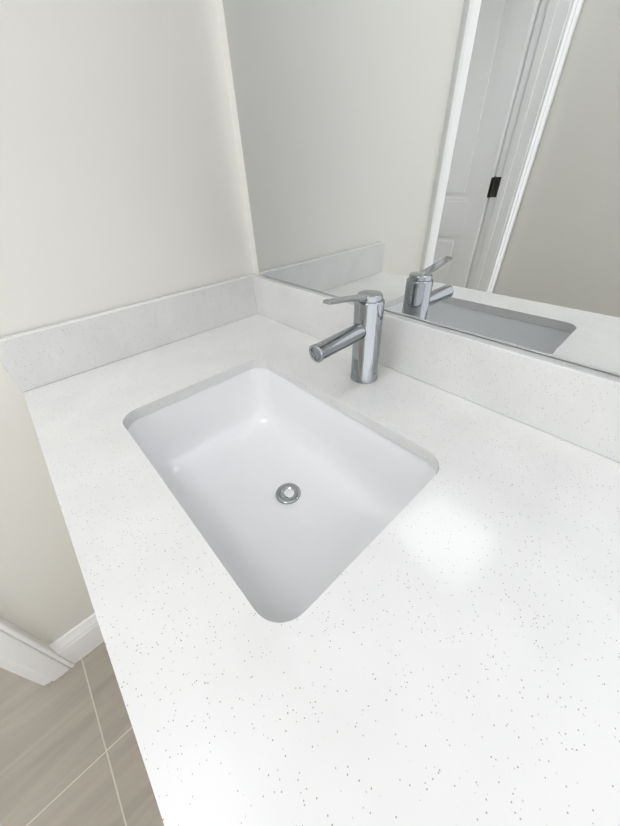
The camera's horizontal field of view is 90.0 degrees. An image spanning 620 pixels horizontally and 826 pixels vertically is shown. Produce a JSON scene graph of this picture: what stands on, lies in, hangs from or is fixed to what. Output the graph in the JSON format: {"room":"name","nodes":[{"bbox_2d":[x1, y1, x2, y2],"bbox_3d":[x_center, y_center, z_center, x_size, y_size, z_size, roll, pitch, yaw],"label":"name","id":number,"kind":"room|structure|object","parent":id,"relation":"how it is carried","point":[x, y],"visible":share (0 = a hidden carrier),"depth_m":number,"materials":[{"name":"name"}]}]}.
{"room":"bathroom","nodes":[
{"label":"bathroom","id":0,"kind":"room"},
{"bbox_2d":[0,642,164,825],"bbox_3d":[-1.756,0.401,1.610,2.610,0.100,4.550,-31,46,-31],"label":"floor","id":1,"kind":"structure","parent":0,"point":[70,754],"depth_m":0.81,"materials":[{"name":"tile"}]},
{"bbox_2d":[49,613,103,663],"bbox_3d":[-0.669,1.065,0.490,1.240,0.140,0.930,-31,46,-31],"label":"baseboard","id":2,"kind":"structure","parent":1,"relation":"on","point":[78,642],"depth_m":0.94,"materials":[{"name":"white paint"}]},
{"bbox_3d":[-0.030,0.390,0.732,0.590,0.854,0.924,-31,46,-31],"label":"bathroom vanity","id":3,"kind":"object","parent":1,"relation":"on","visible":0},
{"bbox_2d":[0,274,619,825],"bbox_3d":[-0.037,-0.002,0.441,0.558,0.120,0.925,-31,46,-31],"label":"countertop","id":4,"kind":"structure","parent":3,"relation":"on","point":[442,648],"depth_m":0.29,"materials":[{"name":"white stone"}]},
{"bbox_2d":[128,368,435,622],"bbox_3d":[-0.065,0.108,0.518,0.346,0.144,0.490,-31,46,-31],"label":"sink","id":5,"kind":"object","parent":4,"relation":"in","point":[293,500],"visible":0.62,"depth_m":0.56,"materials":[{"name":"white ceramic"}]},
{"bbox_2d":[309,290,384,383],"bbox_3d":[0.061,-0.111,0.504,0.148,0.165,0.050,-31,46,-31],"label":"faucet","id":6,"kind":"object","parent":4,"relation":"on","point":[361,335],"visible":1,"depth_m":0.49,"materials":[{"name":"silver metal"}]},
{"bbox_2d":[222,0,619,375],"bbox_3d":[0.152,-0.574,0.219,0.005,1.032,0.894,-31,46,-31],"label":"mirror","id":7,"kind":"object","parent":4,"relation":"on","point":[453,164],"visible":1,"depth_m":0.40,"materials":[{"name":"silver mirror"}]},
{"bbox_2d":[0,0,253,644],"bbox_3d":[-0.844,-0.322,0.172,1.880,2.730,0.120,-31,46,-31],"label":"wall","id":8,"kind":"structure","parent":0,"point":[120,183],"depth_m":0.57,"materials":[{"name":"white paint"}]},
{"bbox_2d":[0,617,74,685],"bbox_3d":[-1.172,0.140,0.132,0.936,2.080,0.158,-31,46,-31],"label":"door frame","id":9,"kind":"structure","parent":8,"relation":"attached to","point":[24,654],"depth_m":0.84,"materials":[{"name":"white paint"}]},
{"bbox_2d":[215,0,619,376],"bbox_3d":[0.194,-0.507,0.340,0.120,2.730,1.170,-31,46,-31],"label":"wall","id":10,"kind":"structure","parent":0,"point":[225,52],"depth_m":0.62,"materials":[{"name":"white paint"}]}
]}

